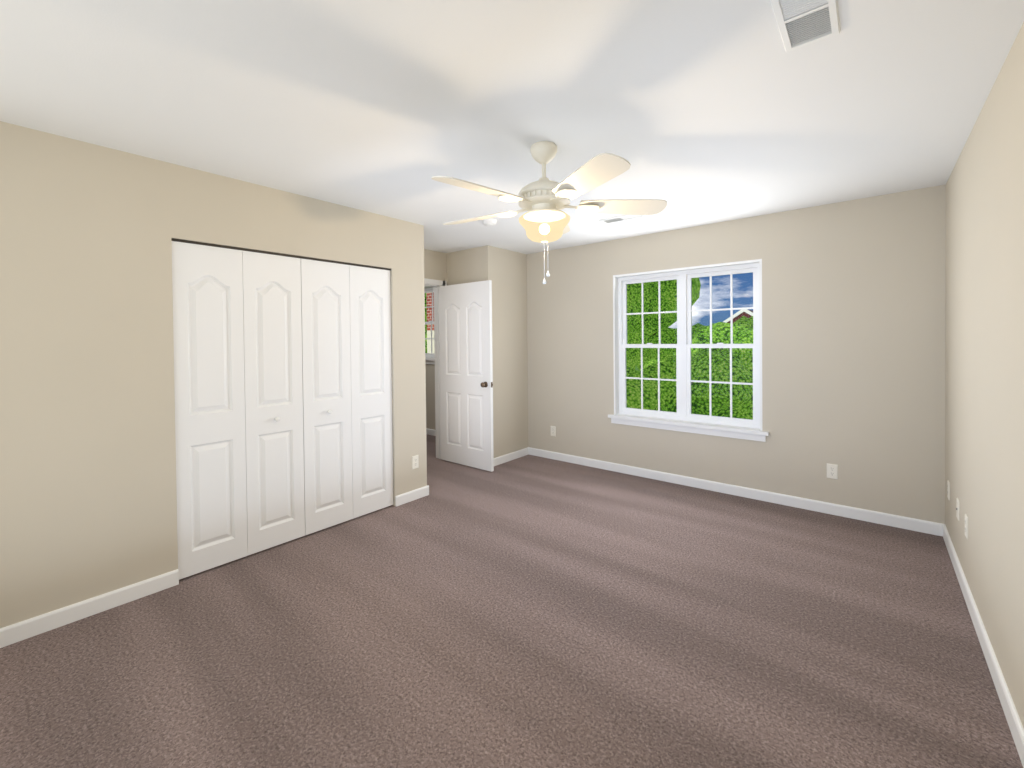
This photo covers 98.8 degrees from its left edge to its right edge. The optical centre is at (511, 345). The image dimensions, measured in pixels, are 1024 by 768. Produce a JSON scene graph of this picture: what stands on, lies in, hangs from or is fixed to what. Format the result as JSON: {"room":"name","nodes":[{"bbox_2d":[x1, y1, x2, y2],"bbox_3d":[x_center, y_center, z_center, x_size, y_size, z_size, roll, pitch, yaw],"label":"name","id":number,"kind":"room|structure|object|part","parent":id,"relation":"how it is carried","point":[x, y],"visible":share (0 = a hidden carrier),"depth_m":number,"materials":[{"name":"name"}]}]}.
{"room":"empty bedroom","nodes":[
{"label":"empty bedroom","id":0,"kind":"room"},
{"bbox_2d":[0,121,426,627],"bbox_3d":[-1.750,0.163,2.876,0.110,2.440,2.910,0,1,39],"label":"wall","id":1,"kind":"structure","parent":0,"point":[88,493],"depth_m":2.32,"materials":[{"name":"paint"}]},
{"bbox_2d":[0,569,178,647],"bbox_3d":[-2.277,1.353,2.139,0.013,0.086,1.064,0,1,39],"label":"baseboard","id":2,"kind":"structure","parent":1,"relation":"attached to","point":[31,627],"depth_m":2.24,"materials":[{"name":"white wood"}]},
{"bbox_2d":[171,238,392,579],"bbox_3d":[-1.491,0.365,3.134,0.066,1.998,1.500,0,1,39],"label":"bifold closet door","id":3,"kind":"structure","parent":1,"relation":"in","point":[283,394],"depth_m":2.98,"materials":[{"name":"white wood"}]},
{"bbox_2d":[395,485,428,506],"bbox_3d":[-0.870,1.317,3.847,0.013,0.086,0.355,0,1,39],"label":"baseboard","id":4,"kind":"structure","parent":1,"relation":"attached to","point":[409,496],"depth_m":3.83,"materials":[{"name":"white wood"}]},
{"bbox_2d":[412,455,418,469],"bbox_3d":[-0.852,1.032,3.873,0.007,0.116,0.072,0,1,39],"label":"electrical outlet","id":5,"kind":"object","parent":1,"relation":"attached to","point":[415,462],"visible":1,"depth_m":3.87,"materials":[{"name":"white plastic"}]},
{"bbox_2d":[424,249,446,280],"bbox_3d":[-1.828,0.150,4.034,0.110,2.440,4.600,0,1,39],"label":"wall","id":6,"kind":"structure","parent":0,"point":[435,265],"depth_m":5.09,"materials":[{"name":"paint"}]},
{"bbox_2d":[424,278,446,458],"bbox_3d":[-1.123,0.299,4.890,0.140,2.107,0.956,0,1,39],"label":"door frame","id":7,"kind":"structure","parent":6,"relation":"attached to","point":[435,284],"depth_m":5.20,"materials":[{"name":"white wood"}]},
{"bbox_2d":[438,280,493,471],"bbox_3d":[-0.527,0.324,4.887,0.806,2.020,0.035,0,1,39],"label":"entry door","id":8,"kind":"structure","parent":6,"relation":"in","point":[465,371],"depth_m":4.85,"materials":[{"name":"white wood"}]},
{"bbox_2d":[480,382,492,386],"bbox_3d":[-0.250,0.416,4.661,0.111,0.062,0.156,0,1,39],"label":"door knob","id":9,"kind":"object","parent":8,"relation":"attached to","point":[483,384],"depth_m":4.63,"materials":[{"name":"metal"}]},
{"bbox_2d":[447,245,496,457],"bbox_3d":[-0.474,0.123,5.069,0.665,2.440,0.110,0,1,39],"label":"wall","id":10,"kind":"structure","parent":0,"point":[477,264],"depth_m":4.90,"materials":[{"name":"paint"}]},
{"bbox_2d":[0,434,1022,767],"bbox_3d":[-0.892,1.419,3.323,6.597,0.100,4.870,0,1,39],"label":"floor","id":11,"kind":"structure","parent":0,"point":[532,612],"depth_m":1.99,"materials":[{"name":"carpet"}]},
{"bbox_2d":[495,247,527,456],"bbox_3d":[-0.038,0.117,5.161,0.110,2.440,0.585,0,1,39],"label":"wall","id":12,"kind":"structure","parent":0,"point":[511,349],"depth_m":5.11,"materials":[{"name":"paint"}]},
{"bbox_2d":[494,447,528,465],"bbox_3d":[-0.014,1.293,5.094,0.013,0.086,0.695,0,1,39],"label":"baseboard","id":13,"kind":"structure","parent":12,"relation":"attached to","point":[502,459],"depth_m":5.09,"materials":[{"name":"white wood"}]},
{"bbox_2d":[0,0,1023,253],"bbox_3d":[-0.919,-1.121,3.292,6.597,0.100,4.870,0,1,39],"label":"ceiling","id":14,"kind":"structure","parent":0,"point":[698,112],"depth_m":1.87,"materials":[{"name":"paint"}]},
{"bbox_2d":[482,218,496,225],"bbox_3d":[-0.196,-1.063,3.806,0.136,0.042,0.136,0,1,39],"label":"smoke detector","id":15,"kind":"object","parent":14,"relation":"attached to","point":[489,222],"visible":1,"depth_m":3.76,"materials":[{"name":"white plastic"}]},
{"bbox_2d":[432,141,666,283],"bbox_3d":[0.136,-0.700,2.368,1.279,0.740,1.285,0,1,39],"label":"ceiling fan","id":16,"kind":"object","parent":14,"relation":"hanging from","point":[544,201],"visible":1,"depth_m":2.27,"materials":[{"name":"beige"}]},
{"bbox_3d":[0.175,-0.629,2.369,0.278,0.138,0.278,0,1,39],"label":"glass","id":17,"kind":"part","parent":16,"relation":"part of","materials":[{"name":"white glass"}]},
{"bbox_2d":[599,215,647,223],"bbox_3d":[0.952,-1.091,3.760,0.380,0.010,0.150,0,1,39],"label":"ceiling vent","id":18,"kind":"object","parent":14,"relation":"in","point":[620,218],"visible":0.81,"depth_m":3.77,"materials":[{"name":"white metal"}]},
{"bbox_2d":[770,0,839,52],"bbox_3d":[0.937,-1.062,1.399,0.160,0.010,0.375,0,1,39],"label":"ceiling vent","id":19,"kind":"object","parent":14,"relation":"in","point":[801,23],"visible":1,"depth_m":1.43,"materials":[{"name":"white metal"}]},
{"bbox_2d":[425,185,945,523],"bbox_3d":[0.591,0.111,5.125,6.597,2.440,0.160,0,1,39],"label":"wall","id":20,"kind":"structure","parent":0,"point":[853,339],"depth_m":3.54,"materials":[{"name":"paint"}]},
{"bbox_2d":[424,286,434,363],"bbox_3d":[-1.248,-0.310,6.603,0.780,1.175,0.198,0,1,39],"label":"window","id":21,"kind":"structure","parent":20,"relation":"in","point":[429,357],"depth_m":6.63,"materials":[{"name":"white"}]},
{"bbox_2d":[426,428,435,435],"bbox_3d":[-1.161,1.288,6.480,1.970,0.086,0.013,0,1,39],"label":"baseboard","id":22,"kind":"structure","parent":20,"relation":"attached to","point":[430,432],"depth_m":6.51,"materials":[{"name":"white wood"}]},
{"bbox_2d":[551,426,555,435],"bbox_3d":[0.479,1.002,5.127,0.072,0.116,0.007,0,1,39],"label":"electrical outlet","id":23,"kind":"object","parent":20,"relation":"attached to","point":[553,430],"visible":1,"depth_m":5.12,"materials":[{"name":"white plastic"}]},
{"bbox_2d":[608,259,768,441],"bbox_3d":[1.641,0.041,4.231,1.483,1.559,0.200,0,1,39],"label":"bedroom window","id":24,"kind":"structure","parent":20,"relation":"in","point":[682,419],"depth_m":4.24,"materials":[{"name":"white"}]},
{"bbox_2d":[529,447,943,535],"bbox_3d":[1.604,1.287,4.204,3.642,0.086,0.013,0,1,39],"label":"baseboard","id":25,"kind":"structure","parent":20,"relation":"attached to","point":[917,525],"depth_m":3.75,"materials":[{"name":"white wood"}]},
{"bbox_2d":[827,463,837,479],"bbox_3d":[2.518,0.992,3.448,0.072,0.116,0.007,0,1,39],"label":"electrical outlet","id":26,"kind":"object","parent":20,"relation":"attached to","point":[832,471],"visible":1,"depth_m":3.44,"materials":[{"name":"white plastic"}]},
{"bbox_2d":[945,22,1023,727],"bbox_3d":[1.547,0.149,1.184,0.110,2.440,4.710,0,1,39],"label":"wall","id":27,"kind":"structure","parent":0,"point":[984,385],"depth_m":1.85,"materials":[{"name":"paint"}]},
{"bbox_2d":[947,480,949,499],"bbox_3d":[2.877,0.955,2.892,0.007,0.116,0.072,0,1,39],"label":"electrical outlet","id":28,"kind":"object","parent":27,"relation":"attached to","point":[948,489],"visible":1,"depth_m":2.87,"materials":[{"name":"white plastic"}]},
{"bbox_2d":[956,498,958,519],"bbox_3d":[2.614,0.961,2.575,0.011,0.116,0.072,0,1,39],"label":"electrical outlet","id":29,"kind":"object","parent":27,"relation":"attached to","point":[957,508],"visible":1,"depth_m":2.57,"materials":[{"name":"white plastic"}]},
{"bbox_2d":[965,514,967,538],"bbox_3d":[2.425,0.966,2.342,0.007,0.116,0.072,0,1,39],"label":"electrical outlet","id":30,"kind":"object","parent":27,"relation":"attached to","point":[966,526],"visible":1,"depth_m":2.32,"materials":[{"name":"white plastic"}]},
{"bbox_2d":[943,524,1023,767],"bbox_3d":[1.547,1.323,1.280,0.013,0.086,4.600,0,1,39],"label":"baseboard","id":31,"kind":"structure","parent":27,"relation":"attached to","point":[1010,712],"depth_m":1.82,"materials":[{"name":"white wood"}]},
{"label":"outside","id":32,"kind":"structure","parent":0,"visible":0},
{"bbox_3d":[12.075,4.099,22.531,130.000,0.200,130.000,0,1,39],"label":"ground","id":33,"kind":"structure","parent":32,"visible":0},
{"bbox_2d":[425,293,426,352],"bbox_3d":[-2.237,0.273,15.702,5.857,8.017,5.279,0,1,39],"label":"tree","id":34,"kind":"object","parent":33,"relation":"on","point":[425,324],"depth_m":13.90,"materials":[{"name":"green plant"}]},
{"bbox_2d":[426,292,434,352],"bbox_3d":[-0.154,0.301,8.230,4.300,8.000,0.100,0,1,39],"label":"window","id":35,"kind":"structure","parent":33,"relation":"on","point":[429,303],"depth_m":9.48,"materials":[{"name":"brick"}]},
{"bbox_2d":[626,327,667,370],"bbox_3d":[4.236,0.643,16.383,3.848,7.124,4.237,0,1,39],"label":"tree","id":36,"kind":"object","parent":33,"relation":"on","point":[634,361],"depth_m":15.45,"materials":[{"name":"green plant"}]},
{"bbox_2d":[626,362,676,410],"bbox_3d":[2.551,2.326,10.088,3.492,3.949,3.683,0,1,39],"label":"bush","id":37,"kind":"object","parent":33,"relation":"on","point":[650,390],"depth_m":8.85,"materials":[{"name":"green plant"}]},
{"bbox_2d":[627,281,676,335],"bbox_3d":[2.421,-0.561,13.616,5.573,9.639,6.118,0,1,39],"label":"tree","id":38,"kind":"object","parent":33,"relation":"on","point":[634,301],"depth_m":12.46,"materials":[{"name":"green plant"}]},
{"bbox_2d":[626,278,700,360],"bbox_3d":[4.470,0.642,13.873,3.064,7.184,2.348,0,1,39],"label":"tree","id":39,"kind":"object","parent":33,"relation":"on","point":[669,335],"depth_m":13.23,"materials":[{"name":"green plant"}]},
{"bbox_2d":[640,322,752,418],"bbox_3d":[4.456,1.875,10.154,3.514,4.809,3.650,0,1,39],"label":"hedge","id":40,"kind":"object","parent":33,"relation":"on","point":[742,371],"depth_m":8.59,"materials":[{"name":"green plant"}]},
{"bbox_2d":[692,316,752,338],"bbox_3d":[8.614,1.464,15.743,5.241,5.408,5.262,0,1,39],"label":"tree","id":41,"kind":"object","parent":33,"relation":"on","point":[742,320],"depth_m":14.96,"materials":[{"name":"green plant"}]},
{"bbox_2d":[723,309,752,322],"bbox_3d":[22.339,0.264,39.878,7.900,6.830,10.850,0,1,39],"label":"house","id":42,"kind":"structure","parent":33,"relation":"on","point":[747,313],"depth_m":35.86,"materials":[{"name":"brick"}]}
]}

